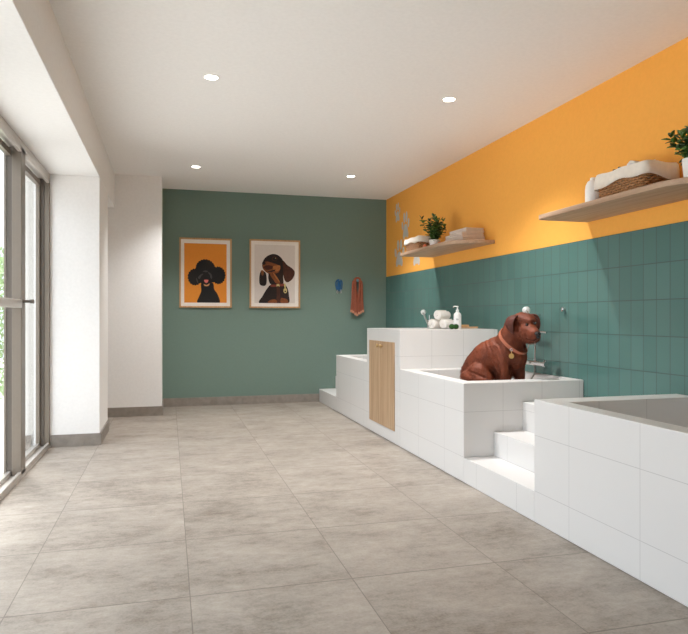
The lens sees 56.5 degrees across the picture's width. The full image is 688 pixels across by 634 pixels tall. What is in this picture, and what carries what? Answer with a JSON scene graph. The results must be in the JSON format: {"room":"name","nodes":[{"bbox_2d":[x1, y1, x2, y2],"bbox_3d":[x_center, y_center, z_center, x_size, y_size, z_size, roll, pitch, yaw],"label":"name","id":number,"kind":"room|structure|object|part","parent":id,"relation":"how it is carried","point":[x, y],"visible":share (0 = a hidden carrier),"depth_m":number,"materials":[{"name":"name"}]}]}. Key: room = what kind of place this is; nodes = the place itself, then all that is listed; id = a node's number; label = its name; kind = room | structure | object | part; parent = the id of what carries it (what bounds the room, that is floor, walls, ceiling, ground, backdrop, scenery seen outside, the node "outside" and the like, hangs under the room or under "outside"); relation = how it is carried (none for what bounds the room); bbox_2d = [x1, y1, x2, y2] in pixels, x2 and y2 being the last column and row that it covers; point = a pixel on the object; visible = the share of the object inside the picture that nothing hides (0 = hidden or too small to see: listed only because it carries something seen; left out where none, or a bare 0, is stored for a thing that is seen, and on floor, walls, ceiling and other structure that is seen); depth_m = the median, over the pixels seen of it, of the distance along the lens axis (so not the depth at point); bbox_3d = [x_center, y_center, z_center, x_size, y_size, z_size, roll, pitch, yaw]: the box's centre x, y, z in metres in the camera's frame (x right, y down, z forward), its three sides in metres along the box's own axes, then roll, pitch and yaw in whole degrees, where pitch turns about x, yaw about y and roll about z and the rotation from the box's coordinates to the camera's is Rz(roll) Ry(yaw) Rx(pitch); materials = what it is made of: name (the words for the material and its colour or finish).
{"room":"dog grooming salon","nodes":[
{"label":"dog grooming salon","id":0,"kind":"room"},
{"bbox_2d":[25,175,33,445],"bbox_3d":[-3.025,-0.340,6.077,0.230,3.120,0.480,0,0,-15],"label":"wall","id":1,"kind":"structure","parent":0,"point":[29,185],"depth_m":5.87,"materials":[{"name":"white paint"}]},
{"bbox_2d":[25,435,30,450],"bbox_3d":[-2.972,1.150,5.835,0.215,0.140,0.015,0,0,-15],"label":"baseboard","id":2,"kind":"structure","parent":1,"relation":"attached to","point":[27,437],"depth_m":5.85,"materials":[{"name":"stone"}]},
{"bbox_2d":[0,0,114,206],"bbox_3d":[-1.629,-1.528,2.442,0.595,0.405,10.770,0,0,-15],"label":"beam","id":3,"kind":"structure","parent":0,"point":[43,100],"depth_m":4.02,"materials":[{"name":"white paint"}]},
{"bbox_2d":[34,174,107,446],"bbox_3d":[-2.684,-0.062,6.347,0.570,2.525,0.820,0,0,-15],"label":"wall","id":4,"kind":"structure","parent":0,"point":[78,204],"depth_m":5.97,"materials":[{"name":"white paint"}]},
{"bbox_2d":[51,420,108,447],"bbox_3d":[-2.603,1.143,6.362,0.434,0.113,0.834,0,0,-15],"label":"baseboard","id":5,"kind":"structure","parent":4,"relation":"attached to","point":[89,439],"depth_m":5.97,"materials":[{"name":"stone"}]},
{"bbox_2d":[108,174,161,407],"bbox_3d":[-2.946,-0.265,8.053,1.265,2.930,0.750,0,0,-15],"label":"wall","id":6,"kind":"structure","parent":0,"point":[135,220],"depth_m":7.77,"materials":[{"name":"white paint"}]},
{"bbox_2d":[108,399,163,416],"bbox_3d":[-2.863,1.143,8.061,1.129,0.113,0.750,0,0,-15],"label":"baseboard","id":7,"kind":"structure","parent":6,"relation":"attached to","point":[150,410],"depth_m":7.77,"materials":[{"name":"stone"}]},
{"bbox_2d":[162,188,385,398],"bbox_3d":[-1.452,-0.265,8.913,4.700,2.930,0.120,0,0,-15],"label":"wall","id":8,"kind":"structure","parent":0,"point":[238,350],"depth_m":8.98,"materials":[{"name":"green paint"}]},
{"bbox_2d":[179,237,231,307],"bbox_3d":[-1.884,-0.607,8.718,0.697,0.946,0.026,0,0,-15],"label":"picture frame","id":9,"kind":"object","parent":8,"relation":"attached to","point":[205,264],"visible":1,"depth_m":8.71,"materials":[{"name":"orange paper"}]},
{"bbox_2d":[184,243,226,302],"bbox_3d":[-1.885,-0.604,8.717,0.566,0.804,0.005,0,0,-15],"label":"print","id":10,"kind":"object","parent":9,"relation":"attached to","point":[205,264],"depth_m":8.72},
{"bbox_2d":[164,394,318,406],"bbox_3d":[-1.387,1.143,8.861,2.141,0.113,0.014,0,0,-15],"label":"baseboard","id":11,"kind":"structure","parent":8,"relation":"attached to","point":[260,399],"depth_m":8.84,"materials":[{"name":"stone"}]},
{"bbox_2d":[249,239,299,307],"bbox_3d":[-0.966,-0.610,8.969,0.713,0.956,0.026,0,0,-15],"label":"picture frame","id":12,"kind":"object","parent":8,"relation":"attached to","point":[274,265],"visible":1,"depth_m":8.96,"materials":[{"name":"white paper"}]},
{"bbox_2d":[254,244,294,302],"bbox_3d":[-0.968,-0.609,8.966,0.570,0.814,0.008,0,0,-15],"label":"print","id":13,"kind":"object","parent":12,"relation":"attached to","point":[274,264],"depth_m":8.96,"materials":[{"name":"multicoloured paper"}]},
{"bbox_3d":[-0.065,-0.535,9.193,0.024,0.024,0.069,0,0,-15],"label":"peg","id":14,"kind":"object","parent":8,"relation":"attached to","visible":0},
{"bbox_2d":[335,279,342,292],"bbox_3d":[-0.072,-0.450,9.205,0.112,0.207,0.033,0,0,-15],"label":"leash","id":15,"kind":"object","parent":14,"relation":"hanging from","point":[339,286],"visible":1,"depth_m":9.20,"materials":[{"name":"blue fabric"}]},
{"bbox_3d":[0.189,-0.535,9.262,0.044,0.044,0.069,0,0,-15],"label":"peg","id":16,"kind":"object","parent":8,"relation":"attached to","visible":0},
{"bbox_2d":[350,277,363,315],"bbox_3d":[0.189,-0.303,9.246,0.207,0.566,0.054,0,0,-15],"label":"hanging towel","id":17,"kind":"object","parent":16,"relation":"hanging from","point":[357,305],"visible":1,"depth_m":9.23,"materials":[{"name":"orange fabric"}]},
{"bbox_2d":[0,402,687,633],"bbox_3d":[0.228,1.240,3.338,4.400,0.080,11.720,0,0,-15],"label":"floor","id":18,"kind":"structure","parent":0,"point":[295,517],"depth_m":3.35,"materials":[{"name":"tile"}]},
{"bbox_2d":[319,376,335,409],"bbox_3d":[0.259,0.915,8.815,1.009,0.570,0.968,0,0,-15],"label":"tiled steps","id":19,"kind":"structure","parent":18,"relation":"on","point":[327,397],"depth_m":8.72,"materials":[{"name":"white tile"}]},
{"bbox_2d":[336,354,366,427],"bbox_3d":[0.561,0.840,7.709,1.009,0.720,1.324,0,0,-15],"label":"bathtub","id":20,"kind":"object","parent":18,"relation":"on","point":[351,370],"visible":0.12,"depth_m":7.53,"materials":[{"name":"white tile"}]},
{"bbox_2d":[367,328,497,445],"bbox_3d":[0.848,0.657,6.569,1.057,1.086,1.026,0,0,-15],"label":"base cabinet","id":21,"kind":"object","parent":18,"relation":"on","point":[389,350],"visible":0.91,"depth_m":6.12,"materials":[{"name":"white tile"}]},
{"bbox_3d":[0.324,0.659,6.639,0.012,0.842,0.388,0,0,-15],"label":"door","id":22,"kind":"part","parent":21,"relation":"part of","materials":[{"name":"brown wood"}]},
{"bbox_3d":[0.427,0.659,6.262,0.012,0.842,0.382,0,0,-15],"label":"door","id":23,"kind":"part","parent":21,"relation":"part of","materials":[{"name":"brown wood"}]},
{"bbox_2d":[428,319,440,327],"bbox_3d":[0.933,0.061,6.439,0.091,0.094,0.170,0,0,45],"label":"rolled towel","id":24,"kind":"object","parent":21,"relation":"on","point":[433,323],"visible":0.62,"depth_m":6.38,"materials":[{"name":"white fabric"}]},
{"bbox_2d":[439,319,453,327],"bbox_3d":[1.038,0.061,6.396,0.091,0.094,0.170,0,0,45],"label":"rolled towel","id":25,"kind":"object","parent":21,"relation":"on","point":[444,323],"visible":0.77,"depth_m":6.34,"materials":[{"name":"white fabric"}]},
{"bbox_2d":[434,310,450,319],"bbox_3d":[0.985,-0.026,6.419,0.091,0.094,0.170,0,0,45],"label":"rolled towel","id":26,"kind":"object","parent":25,"relation":"on","point":[438,314],"visible":0.99,"depth_m":6.37,"materials":[{"name":"white fabric"}]},
{"bbox_2d":[449,324,458,328],"bbox_3d":[1.063,0.088,6.190,0.100,0.052,0.052,0,0,-15],"label":"sponge","id":27,"kind":"object","parent":21,"relation":"on","point":[451,326],"visible":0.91,"depth_m":6.17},
{"bbox_2d":[453,306,460,328],"bbox_3d":[1.119,-0.001,6.314,0.076,0.229,0.076,0,0,-28],"label":"soap bottle","id":28,"kind":"object","parent":21,"relation":"on","point":[457,315],"visible":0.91,"depth_m":6.29,"materials":[{"name":"white plastic"}]},
{"bbox_2d":[400,368,582,481],"bbox_3d":[1.182,0.840,5.437,1.009,0.720,1.333,0,0,-15],"label":"bathtub","id":29,"kind":"object","parent":18,"relation":"on","point":[445,419],"visible":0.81,"depth_m":4.88,"materials":[{"name":"white tile"}]},
{"bbox_2d":[459,312,540,380],"bbox_3d":[1.309,0.355,5.309,0.757,0.799,0.440,0,0,33],"label":"dog","id":30,"kind":"object","parent":29,"relation":"on","point":[503,356],"visible":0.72,"depth_m":5.14},
{"bbox_2d":[464,401,533,520],"bbox_3d":[1.481,0.915,4.344,1.009,0.570,0.931,0,0,-15],"label":"tiled steps","id":31,"kind":"structure","parent":18,"relation":"on","point":[507,476],"depth_m":4.35,"materials":[{"name":"white tile"}]},
{"bbox_2d":[534,394,687,606],"bbox_3d":[1.813,0.840,3.131,1.009,0.720,1.583,0,0,-15],"label":"bathtub","id":32,"kind":"object","parent":18,"relation":"on","point":[611,472],"visible":1,"depth_m":3.12,"materials":[{"name":"white tile"}]},
{"bbox_2d":[49,0,687,199],"bbox_3d":[0.083,-1.790,3.299,4.700,0.120,11.720,0,0,-15],"label":"ceiling","id":33,"kind":"structure","parent":0,"point":[307,96],"depth_m":4.58,"materials":[{"name":"paint"}]},
{"bbox_2d":[203,74,219,79],"bbox_3d":[-0.953,-1.726,4.601,0.116,0.007,0.116,0,0,-15],"label":"recessed light","id":34,"kind":"object","parent":33,"relation":"in","point":[206,76],"visible":1,"depth_m":4.60,"materials":[{"name":"beige"}]},
{"bbox_2d":[442,97,455,101],"bbox_3d":[0.833,-1.726,5.069,0.116,0.007,0.116,0,0,-15],"label":"recessed light","id":35,"kind":"object","parent":33,"relation":"in","point":[445,99],"visible":1,"depth_m":5.07,"materials":[{"name":"beige"}]},
{"bbox_2d":[386,37,687,396],"bbox_3d":[2.195,-0.265,3.876,0.120,2.930,11.520,0,0,-15],"label":"wall","id":36,"kind":"structure","parent":0,"point":[621,281],"depth_m":5.04,"materials":[{"name":"orange paint"}]},
{"bbox_2d":[395,203,399,221],"bbox_3d":[0.748,-1.469,8.953,0.003,0.266,0.211,0,0,-15],"label":"decal","id":37,"kind":"object","parent":36,"relation":"attached to","point":[397,213],"visible":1,"depth_m":8.95,"materials":[{"name":"grey plastic"}]},
{"bbox_2d":[395,239,403,266],"bbox_3d":[0.769,-0.894,8.876,0.003,0.374,0.383,0,0,-15],"label":"decal","id":38,"kind":"object","parent":36,"relation":"attached to","point":[399,261],"visible":0.86,"depth_m":8.87,"materials":[{"name":"grey plastic"}]},
{"bbox_2d":[402,211,408,238],"bbox_3d":[0.830,-1.246,8.651,0.003,0.362,0.285,0,0,-15],"label":"decal","id":39,"kind":"object","parent":36,"relation":"attached to","point":[405,231],"visible":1,"depth_m":8.64,"materials":[{"name":"grey plastic"}]},
{"bbox_2d":[413,257,419,265],"bbox_3d":[0.936,-0.842,8.262,0.003,0.334,0.319,0,0,-15],"label":"decal","id":40,"kind":"object","parent":36,"relation":"attached to","point":[416,259],"visible":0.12,"depth_m":8.26,"materials":[{"name":"grey plastic"}]},
{"bbox_2d":[421,310,433,327],"bbox_3d":[1.011,0.230,7.710,0.140,0.651,0.370,0,0,-15],"label":"shower","id":41,"kind":"object","parent":36,"relation":"attached to","point":[423,312],"visible":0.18,"depth_m":7.71,"materials":[{"name":"silver metal"}]},
{"bbox_2d":[400,240,494,256],"bbox_3d":[1.067,-0.743,6.947,0.437,0.034,1.524,0,0,-15],"label":"wall shelf","id":42,"kind":"object","parent":36,"relation":"attached to","point":[447,247],"visible":1,"depth_m":6.73,"materials":[{"name":"brown wood"}]},
{"bbox_2d":[404,235,438,251],"bbox_3d":[0.894,-0.841,7.429,0.262,0.163,0.501,0,0,-15],"label":"wicker basket","id":43,"kind":"object","parent":42,"relation":"on","point":[413,243],"visible":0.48,"depth_m":7.26,"materials":[{"name":"brown wicker"}]},
{"bbox_2d":[419,213,446,244],"bbox_3d":[0.971,-0.946,6.969,0.308,0.373,0.245,0,0,-5],"label":"potted plant","id":44,"kind":"object","parent":42,"relation":"on","point":[435,231],"visible":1,"depth_m":6.94,"materials":[{"name":"green plant"}]},
{"bbox_3d":[0.992,-0.802,6.987,0.120,0.085,0.120,0,0,41],"label":"pot","id":45,"kind":"part","parent":44,"relation":"part of","materials":[{"name":"white ceramic"}]},
{"bbox_2d":[444,236,484,241],"bbox_3d":[1.242,-0.786,6.622,0.250,0.048,0.440,0,0,-16],"label":"folded towel","id":46,"kind":"object","parent":42,"relation":"on","point":[462,237],"visible":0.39,"depth_m":6.42,"materials":[{"name":"beige fabric"}]},
{"bbox_2d":[445,231,483,240],"bbox_3d":[1.245,-0.836,6.628,0.245,0.048,0.430,0,0,-14],"label":"folded towel","id":47,"kind":"object","parent":46,"relation":"on","point":[463,233],"visible":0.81,"depth_m":6.44,"materials":[{"name":"beige fabric"}]},
{"bbox_2d":[449,227,483,234],"bbox_3d":[1.266,-0.883,6.618,0.210,0.042,0.370,0,0,-17],"label":"folded towel","id":48,"kind":"object","parent":47,"relation":"on","point":[467,229],"visible":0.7,"depth_m":6.46,"materials":[{"name":"beige fabric"}]},
{"bbox_2d":[522,306,548,378],"bbox_3d":[1.621,0.230,5.481,0.140,0.651,0.370,0,0,-15],"label":"shower","id":49,"kind":"object","parent":36,"relation":"attached to","point":[526,309],"visible":0.51,"depth_m":5.48,"materials":[{"name":"silver metal"}]},
{"bbox_3d":[1.660,0.184,5.492,0.058,0.431,0.022,0,0,-15],"label":"riser rail","id":50,"kind":"part","parent":49,"relation":"part of","materials":[{"name":"silver metal"}]},
{"bbox_3d":[1.672,0.385,5.327,0.048,0.059,0.044,0,0,-15],"label":"mixer knob","id":51,"kind":"part","parent":49,"relation":"part of","materials":[{"name":"silver metal"}]},
{"bbox_2d":[539,177,687,221],"bbox_3d":[1.847,-0.743,4.095,0.437,0.034,1.526,0,0,-15],"label":"wall shelf","id":52,"kind":"object","parent":36,"relation":"attached to","point":[673,190],"visible":1,"depth_m":4.08,"materials":[{"name":"brown wood"}]},
{"bbox_2d":[585,177,600,201],"bbox_3d":[1.732,-0.866,4.452,0.104,0.212,0.104,0,0,-15],"label":"jug","id":53,"kind":"object","parent":52,"relation":"on","point":[590,194],"visible":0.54,"depth_m":4.42,"materials":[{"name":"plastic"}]},
{"bbox_2d":[594,160,679,197],"bbox_3d":[1.880,-0.859,4.137,0.279,0.198,0.512,0,0,-15],"label":"wicker basket","id":54,"kind":"object","parent":52,"relation":"on","point":[646,172],"visible":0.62,"depth_m":3.96,"materials":[{"name":"beige fabric"}]},
{"bbox_2d":[628,160,638,164],"bbox_3d":[1.854,-0.951,4.024,0.130,0.066,0.065,0,0,-24],"label":"rolled towel","id":55,"kind":"object","parent":54,"relation":"in","point":[631,162],"visible":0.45,"depth_m":4.00,"materials":[{"name":"white fabric"}]},
{"bbox_2d":[661,126,687,177],"bbox_3d":[1.946,-0.927,3.521,0.331,0.334,0.235,0,0,9],"label":"potted plant","id":56,"kind":"object","parent":52,"relation":"on","point":[682,146],"visible":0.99,"depth_m":3.52,"materials":[{"name":"green plant"}]},
{"bbox_3d":[1.939,-0.818,3.526,0.140,0.115,0.140,0,0,9],"label":"pot","id":57,"kind":"part","parent":56,"relation":"part of","materials":[{"name":"white ceramic"}]},
{"bbox_3d":[-0.566,-0.062,-1.590,0.670,2.525,2.430,0,0,-15],"label":"wall window","id":58,"kind":"structure","parent":0,"visible":0},
{"bbox_2d":[0,115,49,500],"bbox_3d":[-1.885,-0.052,2.724,0.230,2.545,6.590,0,0,-15],"label":"window","id":59,"kind":"structure","parent":58,"relation":"attached to","point":[19,161],"depth_m":4.76,"materials":[{"name":"metal"}]},
{"bbox_3d":[-2.266,-1.222,3.939,0.037,0.045,1.655,0,0,-15],"label":"rail","id":60,"kind":"part","parent":59,"relation":"part of","materials":[{"name":"grey metal"}]},
{"bbox_3d":[-2.208,-0.102,3.958,0.063,0.061,1.660,0,0,-15],"label":"rail","id":61,"kind":"part","parent":59,"relation":"part of","materials":[{"name":"metal"}]},
{"bbox_3d":[-2.389,-0.121,4.831,0.090,0.030,0.036,0,0,-15],"label":"lever handle","id":62,"kind":"part","parent":59,"relation":"part of","materials":[{"name":"silver metal"}]},
{"bbox_3d":[-2.651,-1.222,5.348,0.037,0.045,0.975,0,0,-15],"label":"rail","id":63,"kind":"part","parent":59,"relation":"part of","materials":[{"name":"grey metal"}]},
{"label":"outside","id":64,"kind":"structure","parent":0,"visible":0},
{"bbox_2d":[0,361,25,474],"bbox_3d":[-8.601,1.270,2.832,12.900,0.100,30.000,0,0,-15],"label":"ground","id":65,"kind":"structure","parent":64,"point":[1,364],"depth_m":6.91,"materials":[{"name":"white"}]},
{"bbox_2d":[0,246,3,399],"bbox_3d":[-6.330,0.061,10.448,2.609,2.426,2.586,0,0,-15],"label":"hedge","id":66,"kind":"object","parent":65,"relation":"on","point":[1,258],"visible":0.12,"depth_m":10.22,"materials":[{"name":"green plant"}]}
]}

